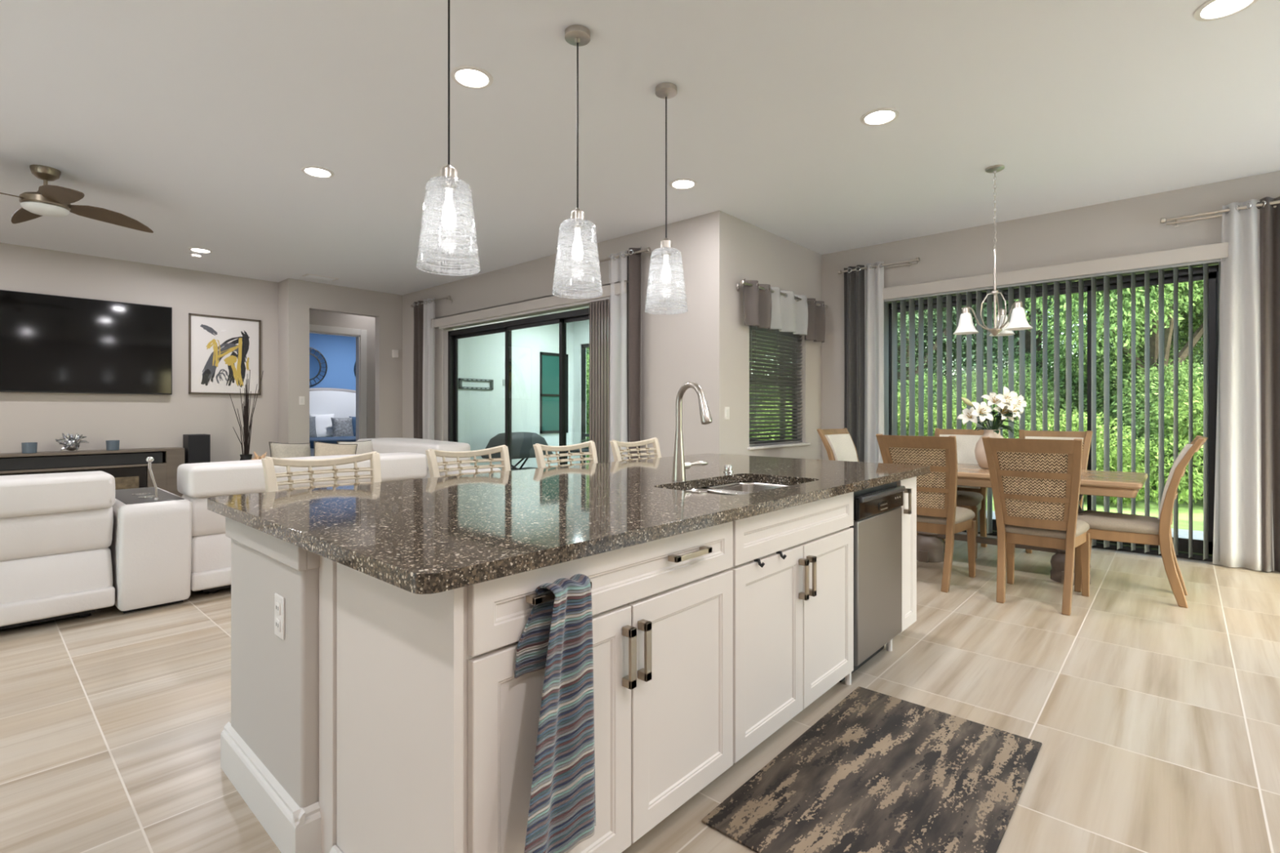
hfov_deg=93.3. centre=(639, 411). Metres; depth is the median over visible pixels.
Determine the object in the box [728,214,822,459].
wall
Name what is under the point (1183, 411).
shrub
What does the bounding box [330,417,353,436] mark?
bed pillow
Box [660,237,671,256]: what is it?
socket
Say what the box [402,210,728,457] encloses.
wall
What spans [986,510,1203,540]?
patio
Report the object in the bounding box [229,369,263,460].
floor vase
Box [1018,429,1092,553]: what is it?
dining chair
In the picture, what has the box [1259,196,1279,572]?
curtain
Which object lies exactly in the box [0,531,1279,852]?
floor
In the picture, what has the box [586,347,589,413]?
tree
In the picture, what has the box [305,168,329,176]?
diffuser
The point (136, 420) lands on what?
wall
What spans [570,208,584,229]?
socket
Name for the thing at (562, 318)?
door
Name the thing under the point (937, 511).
dining chair
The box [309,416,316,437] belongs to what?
bed pillow
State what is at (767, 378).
shrub
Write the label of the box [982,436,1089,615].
dining chair
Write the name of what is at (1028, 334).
tree
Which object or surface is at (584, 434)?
trim
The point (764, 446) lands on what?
trim
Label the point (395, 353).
wall sensor
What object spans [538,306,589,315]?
ceiling
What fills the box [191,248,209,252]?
diffuser
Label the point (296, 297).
wall
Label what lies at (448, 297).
curtain rod
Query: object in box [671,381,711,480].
kitchen faucet
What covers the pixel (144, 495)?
tray
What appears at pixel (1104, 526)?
dining chair
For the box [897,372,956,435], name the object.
shrub
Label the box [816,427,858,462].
dining chair
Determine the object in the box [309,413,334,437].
bed pillow
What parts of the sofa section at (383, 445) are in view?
panel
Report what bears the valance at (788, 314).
hanging from the curtain rod at (742, 282)
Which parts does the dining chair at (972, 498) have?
leg, rail, cross rail, seat, leg, leg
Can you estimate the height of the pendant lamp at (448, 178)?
1.265 m
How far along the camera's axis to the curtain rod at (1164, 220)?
4.83 m
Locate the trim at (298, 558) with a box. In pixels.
[225,516,319,571]
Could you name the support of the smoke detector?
attached to the ceiling at (196, 122)
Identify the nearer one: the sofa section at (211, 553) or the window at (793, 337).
the sofa section at (211, 553)
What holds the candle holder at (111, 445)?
on the media console at (165, 473)
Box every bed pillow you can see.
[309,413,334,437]
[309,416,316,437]
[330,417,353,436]
[349,416,355,435]
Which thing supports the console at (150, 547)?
on the floor
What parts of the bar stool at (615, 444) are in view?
leg, rail, rod, rod, rod, rod, leg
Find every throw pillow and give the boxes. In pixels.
[268,441,311,457]
[313,440,357,456]
[336,440,373,454]
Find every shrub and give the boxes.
[586,405,589,438]
[749,361,791,437]
[749,377,791,437]
[749,397,791,439]
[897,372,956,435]
[897,392,918,435]
[915,393,1017,438]
[925,363,1053,438]
[1003,349,1173,462]
[1025,408,1150,505]
[1096,353,1203,502]
[1111,378,1203,504]
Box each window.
[539,351,568,433]
[750,337,797,441]
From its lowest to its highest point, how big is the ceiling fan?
0.347 m
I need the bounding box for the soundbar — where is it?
[0,451,163,471]
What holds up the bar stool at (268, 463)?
on the floor
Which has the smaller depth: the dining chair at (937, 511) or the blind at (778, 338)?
the dining chair at (937, 511)
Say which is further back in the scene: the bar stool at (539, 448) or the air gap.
the bar stool at (539, 448)
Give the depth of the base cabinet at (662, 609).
1.55 m
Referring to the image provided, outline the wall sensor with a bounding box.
[392,349,398,357]
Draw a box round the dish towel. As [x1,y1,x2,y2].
[514,573,595,852]
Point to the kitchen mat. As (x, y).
(878, 772)
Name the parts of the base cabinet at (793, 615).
door, drawer, handle, handle, door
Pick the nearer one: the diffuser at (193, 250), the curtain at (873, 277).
the curtain at (873, 277)
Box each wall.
[0,242,278,462]
[231,538,319,807]
[278,278,402,443]
[309,333,355,390]
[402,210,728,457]
[453,315,573,469]
[573,320,589,463]
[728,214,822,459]
[822,170,1279,460]
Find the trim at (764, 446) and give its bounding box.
[747,442,810,449]
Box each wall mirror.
[309,346,327,386]
[354,361,355,376]
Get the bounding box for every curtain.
[413,301,423,439]
[422,297,435,439]
[608,250,627,462]
[625,248,641,459]
[844,265,864,462]
[864,261,884,462]
[1212,199,1274,571]
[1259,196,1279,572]
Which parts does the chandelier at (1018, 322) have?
lamp shade, arm, chain, arm, lamp shade, arm, lamp shade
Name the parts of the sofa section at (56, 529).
panel, panel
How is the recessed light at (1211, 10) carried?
in the ceiling at (196, 122)
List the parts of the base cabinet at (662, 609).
door, handle, drawer, handle, handle, door, handle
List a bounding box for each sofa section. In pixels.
[0,471,115,629]
[177,452,426,593]
[356,437,500,478]
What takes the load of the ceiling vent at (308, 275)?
in the ceiling at (196, 122)
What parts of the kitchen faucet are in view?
spout, lever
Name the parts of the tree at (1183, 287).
crown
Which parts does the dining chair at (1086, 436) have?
leg, rail, leg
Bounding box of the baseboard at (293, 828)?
[220,721,321,852]
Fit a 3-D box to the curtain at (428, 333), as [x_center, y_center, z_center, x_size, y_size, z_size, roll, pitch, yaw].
[-3.070,-0.215,8.764,0.320,2.840,0.089,0,0,40]
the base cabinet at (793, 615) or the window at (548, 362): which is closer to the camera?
the base cabinet at (793, 615)
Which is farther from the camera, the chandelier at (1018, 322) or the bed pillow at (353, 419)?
the bed pillow at (353, 419)
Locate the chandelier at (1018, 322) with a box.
[953,164,1032,336]
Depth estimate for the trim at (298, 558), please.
1.74 m
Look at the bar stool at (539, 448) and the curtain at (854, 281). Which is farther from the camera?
the curtain at (854, 281)
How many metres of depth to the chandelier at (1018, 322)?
4.54 m
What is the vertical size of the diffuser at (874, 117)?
0.004 m
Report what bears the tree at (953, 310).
on the lawn
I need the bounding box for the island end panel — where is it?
[319,555,463,852]
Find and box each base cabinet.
[463,520,733,852]
[694,482,853,763]
[893,476,916,638]
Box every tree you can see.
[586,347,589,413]
[749,330,791,369]
[751,343,791,379]
[768,318,953,382]
[888,291,1018,403]
[915,288,1111,398]
[933,301,1115,388]
[1007,264,1216,491]
[1051,297,1203,366]
[1097,282,1203,367]
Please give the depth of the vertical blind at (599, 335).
6.54 m
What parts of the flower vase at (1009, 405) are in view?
lily flower, lily flower, stem, lily flower, lily flower, lily flower, lily flower, lily flower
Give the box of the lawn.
[586,426,1203,531]
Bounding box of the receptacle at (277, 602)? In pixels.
[275,600,280,631]
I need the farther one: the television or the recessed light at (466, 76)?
the television
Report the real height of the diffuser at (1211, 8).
0.004 m
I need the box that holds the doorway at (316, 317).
[309,309,375,438]
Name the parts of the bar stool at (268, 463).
leg, rail, rod, rod, rod, rod, rod, leg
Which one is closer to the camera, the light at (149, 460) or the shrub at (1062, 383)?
the light at (149, 460)
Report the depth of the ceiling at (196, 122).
3.76 m
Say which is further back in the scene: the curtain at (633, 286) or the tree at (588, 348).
the tree at (588, 348)
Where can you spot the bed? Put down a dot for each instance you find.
(341, 402)
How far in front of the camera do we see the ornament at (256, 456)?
6.76 m
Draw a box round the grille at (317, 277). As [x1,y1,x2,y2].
[306,275,334,280]
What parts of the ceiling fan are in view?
blade, blade, lamp shade, blade, blade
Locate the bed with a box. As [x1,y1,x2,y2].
[309,387,355,456]
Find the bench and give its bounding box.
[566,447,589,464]
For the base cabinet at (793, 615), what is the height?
0.876 m
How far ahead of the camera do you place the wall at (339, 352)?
13.26 m
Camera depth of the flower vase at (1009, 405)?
4.78 m
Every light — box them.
[146,456,159,500]
[188,247,213,253]
[301,165,333,177]
[450,65,493,88]
[669,178,697,189]
[860,107,899,125]
[1193,0,1257,21]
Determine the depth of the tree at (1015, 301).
18.03 m
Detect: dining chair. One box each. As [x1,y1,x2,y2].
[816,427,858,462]
[875,434,976,592]
[916,428,987,558]
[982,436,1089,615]
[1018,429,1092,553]
[1074,435,1208,608]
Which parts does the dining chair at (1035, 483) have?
leg, leg, rail, woven panel, cross rail, woven panel, woven panel, cross rail, cross rail, seat, leg, leg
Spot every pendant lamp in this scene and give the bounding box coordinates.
[416,0,480,275]
[551,24,603,298]
[644,82,688,315]
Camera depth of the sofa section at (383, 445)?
6.32 m
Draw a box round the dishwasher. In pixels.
[839,481,905,684]
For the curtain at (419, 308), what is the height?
2.840 m
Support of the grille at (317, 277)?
attached to the ceiling vent at (308, 275)
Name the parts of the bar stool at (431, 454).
leg, rail, rod, rod, rod, rod, rod, leg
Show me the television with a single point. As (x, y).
(49, 343)
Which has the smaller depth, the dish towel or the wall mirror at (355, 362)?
the dish towel
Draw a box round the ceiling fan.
[0,164,153,232]
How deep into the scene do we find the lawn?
8.10 m
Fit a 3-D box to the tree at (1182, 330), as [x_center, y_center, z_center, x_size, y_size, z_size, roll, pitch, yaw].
[11.749,-2.720,10.566,5.882,8.106,5.646,0,0,-28]
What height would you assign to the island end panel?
0.876 m
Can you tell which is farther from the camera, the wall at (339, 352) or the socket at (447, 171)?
the wall at (339, 352)
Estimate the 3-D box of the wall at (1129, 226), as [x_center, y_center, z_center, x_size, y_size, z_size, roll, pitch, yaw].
[4.256,-0.310,5.263,5.900,3.050,0.160,0,0,42]
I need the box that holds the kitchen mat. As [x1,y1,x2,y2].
[701,686,1042,852]
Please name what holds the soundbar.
in the media console at (165, 473)
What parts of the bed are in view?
mattress, headboard rail, headboard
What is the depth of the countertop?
1.86 m
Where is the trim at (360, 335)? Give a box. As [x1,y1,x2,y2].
[309,324,366,441]
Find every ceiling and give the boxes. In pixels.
[0,0,1279,295]
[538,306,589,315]
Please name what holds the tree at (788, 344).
on the lawn
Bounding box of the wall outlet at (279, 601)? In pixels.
[274,592,284,639]
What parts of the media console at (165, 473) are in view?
fire glass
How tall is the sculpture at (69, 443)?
0.203 m
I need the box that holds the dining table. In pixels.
[916,462,1147,585]
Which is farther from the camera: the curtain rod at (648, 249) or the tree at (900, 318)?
the tree at (900, 318)
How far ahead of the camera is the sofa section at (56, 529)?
3.40 m
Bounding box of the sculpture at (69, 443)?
[55,433,88,450]
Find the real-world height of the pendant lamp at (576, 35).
1.265 m
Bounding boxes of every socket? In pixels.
[440,164,457,191]
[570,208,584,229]
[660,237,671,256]
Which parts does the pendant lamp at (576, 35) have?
lamp shade, cord, bulb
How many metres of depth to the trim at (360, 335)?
9.88 m
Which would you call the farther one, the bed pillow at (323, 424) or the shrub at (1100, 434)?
the bed pillow at (323, 424)
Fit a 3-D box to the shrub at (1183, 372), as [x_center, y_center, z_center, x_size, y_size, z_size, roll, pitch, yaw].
[8.723,0.187,9.536,2.518,2.332,2.918,0,0,19]
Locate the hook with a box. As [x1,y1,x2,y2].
[753,551,786,567]
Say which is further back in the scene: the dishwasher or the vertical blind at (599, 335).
the vertical blind at (599, 335)
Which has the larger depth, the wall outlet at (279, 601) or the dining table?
the dining table
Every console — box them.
[0,447,184,496]
[107,486,191,613]
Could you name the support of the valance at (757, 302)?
hanging from the curtain rod at (742, 282)
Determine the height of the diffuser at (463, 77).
0.004 m
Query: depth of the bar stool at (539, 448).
3.77 m
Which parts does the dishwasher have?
door, control panel, handle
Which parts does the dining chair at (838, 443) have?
leg, rail, leg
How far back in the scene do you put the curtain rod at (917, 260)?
6.42 m
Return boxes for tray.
[115,486,184,504]
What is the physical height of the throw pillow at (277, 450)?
0.445 m
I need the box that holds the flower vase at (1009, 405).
[956,386,1026,469]
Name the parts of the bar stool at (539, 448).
leg, rail, rod, rod, rod, rod, rod, leg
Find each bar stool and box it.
[261,451,381,492]
[425,444,511,477]
[533,440,598,468]
[609,437,661,461]
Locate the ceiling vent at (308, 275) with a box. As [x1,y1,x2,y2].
[302,273,338,280]
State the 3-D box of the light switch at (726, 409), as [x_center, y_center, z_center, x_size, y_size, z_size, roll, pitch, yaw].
[0.808,0.015,5.592,0.010,0.116,0.072,0,0,42]
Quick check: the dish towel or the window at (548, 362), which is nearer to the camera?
the dish towel
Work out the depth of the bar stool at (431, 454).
3.25 m
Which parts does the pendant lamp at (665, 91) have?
cord, bulb, lamp shade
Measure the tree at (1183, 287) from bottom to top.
6.503 m
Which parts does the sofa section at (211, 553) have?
panel, panel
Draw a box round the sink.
[684,481,791,495]
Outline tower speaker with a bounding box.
[182,434,210,463]
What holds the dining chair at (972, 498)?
on the floor
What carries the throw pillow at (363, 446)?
on the sofa section at (383, 445)
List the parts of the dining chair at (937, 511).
leg, rail, woven panel, cross rail, woven panel, woven panel, cross rail, cross rail, seat, leg, leg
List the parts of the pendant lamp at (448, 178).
lamp shade, cord, bulb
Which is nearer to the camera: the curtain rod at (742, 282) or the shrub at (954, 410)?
the curtain rod at (742, 282)
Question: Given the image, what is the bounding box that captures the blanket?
[309,435,355,448]
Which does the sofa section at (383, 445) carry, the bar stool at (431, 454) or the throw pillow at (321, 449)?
the throw pillow at (321, 449)
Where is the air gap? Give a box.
[723,464,733,472]
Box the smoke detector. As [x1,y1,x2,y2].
[189,253,202,257]
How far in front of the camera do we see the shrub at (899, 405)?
11.02 m
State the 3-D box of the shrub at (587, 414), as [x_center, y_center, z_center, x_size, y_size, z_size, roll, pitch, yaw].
[-1.000,-0.015,18.975,2.969,2.750,3.441,0,0,11]
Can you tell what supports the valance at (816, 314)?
hanging from the curtain rod at (742, 282)
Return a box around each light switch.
[298,396,304,404]
[724,407,729,419]
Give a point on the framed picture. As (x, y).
(223, 351)
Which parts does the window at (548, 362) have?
pane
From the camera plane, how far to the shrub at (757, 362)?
14.95 m
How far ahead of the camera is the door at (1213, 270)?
5.15 m
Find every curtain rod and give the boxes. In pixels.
[410,295,452,307]
[584,247,650,269]
[737,280,827,309]
[837,257,919,275]
[1160,200,1279,227]
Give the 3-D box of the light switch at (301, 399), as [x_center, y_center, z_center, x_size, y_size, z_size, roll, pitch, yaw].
[-4.720,-0.155,8.432,0.010,0.116,0.072,0,0,42]
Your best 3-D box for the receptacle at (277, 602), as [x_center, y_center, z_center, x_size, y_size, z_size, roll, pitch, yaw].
[-1.034,0.585,1.726,0.034,0.082,0.005,0,0,42]
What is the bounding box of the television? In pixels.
[0,289,172,395]
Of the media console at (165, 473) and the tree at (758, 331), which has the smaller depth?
the media console at (165, 473)
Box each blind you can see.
[431,280,628,462]
[749,325,802,446]
[882,241,1228,561]
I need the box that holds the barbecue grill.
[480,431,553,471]
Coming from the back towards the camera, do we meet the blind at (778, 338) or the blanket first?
the blanket
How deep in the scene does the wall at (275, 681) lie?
1.75 m
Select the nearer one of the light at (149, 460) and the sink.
the sink
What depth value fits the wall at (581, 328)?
11.38 m
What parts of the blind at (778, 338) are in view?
cord, rail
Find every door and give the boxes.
[448,307,589,471]
[888,264,1218,561]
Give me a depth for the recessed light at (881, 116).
3.75 m
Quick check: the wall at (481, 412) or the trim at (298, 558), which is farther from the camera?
the wall at (481, 412)
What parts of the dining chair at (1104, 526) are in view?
leg, leg, seat, leg, leg, rail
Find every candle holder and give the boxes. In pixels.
[21,442,37,453]
[106,440,119,450]
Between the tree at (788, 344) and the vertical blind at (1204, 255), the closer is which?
the vertical blind at (1204, 255)
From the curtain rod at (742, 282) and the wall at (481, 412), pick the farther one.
the wall at (481, 412)
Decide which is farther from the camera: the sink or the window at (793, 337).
the window at (793, 337)
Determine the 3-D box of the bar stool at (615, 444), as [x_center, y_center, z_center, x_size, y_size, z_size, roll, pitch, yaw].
[0.152,0.701,4.071,0.587,1.027,0.487,0,0,40]
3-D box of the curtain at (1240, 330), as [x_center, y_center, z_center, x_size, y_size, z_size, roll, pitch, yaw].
[4.652,-0.206,4.660,0.340,2.827,0.082,0,0,42]
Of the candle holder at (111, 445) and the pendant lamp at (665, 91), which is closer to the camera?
the pendant lamp at (665, 91)
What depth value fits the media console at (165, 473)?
7.13 m
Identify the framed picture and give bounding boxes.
[188,313,261,395]
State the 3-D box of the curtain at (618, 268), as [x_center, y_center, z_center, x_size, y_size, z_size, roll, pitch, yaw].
[-0.239,-0.215,6.222,0.272,2.840,0.066,0,0,42]
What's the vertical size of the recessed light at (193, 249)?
0.009 m
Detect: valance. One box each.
[742,279,771,328]
[765,286,808,336]
[804,297,825,342]
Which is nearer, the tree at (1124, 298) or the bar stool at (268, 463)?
the bar stool at (268, 463)
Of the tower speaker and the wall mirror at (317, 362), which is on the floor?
the tower speaker
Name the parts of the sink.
bowl, bowl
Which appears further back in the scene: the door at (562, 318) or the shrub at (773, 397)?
the shrub at (773, 397)
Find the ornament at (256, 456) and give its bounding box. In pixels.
[251,451,266,459]
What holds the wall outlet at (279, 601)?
attached to the wall at (275, 681)
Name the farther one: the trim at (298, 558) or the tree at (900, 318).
the tree at (900, 318)
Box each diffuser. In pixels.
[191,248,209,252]
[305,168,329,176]
[455,69,488,85]
[672,180,693,187]
[865,111,894,123]
[1201,0,1251,17]
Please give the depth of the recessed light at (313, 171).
4.61 m
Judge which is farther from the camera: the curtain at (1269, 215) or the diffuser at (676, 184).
the diffuser at (676, 184)
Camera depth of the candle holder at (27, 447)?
6.51 m
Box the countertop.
[207,453,929,594]
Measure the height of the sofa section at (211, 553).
0.876 m
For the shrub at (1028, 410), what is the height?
2.234 m
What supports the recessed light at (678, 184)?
in the ceiling at (196, 122)
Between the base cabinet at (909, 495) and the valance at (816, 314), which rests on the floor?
the base cabinet at (909, 495)
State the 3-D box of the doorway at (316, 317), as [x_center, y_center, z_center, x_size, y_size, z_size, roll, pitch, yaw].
[-4.364,-0.410,9.665,0.830,3.250,2.650,0,0,42]
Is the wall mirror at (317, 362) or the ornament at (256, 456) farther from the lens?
the wall mirror at (317, 362)

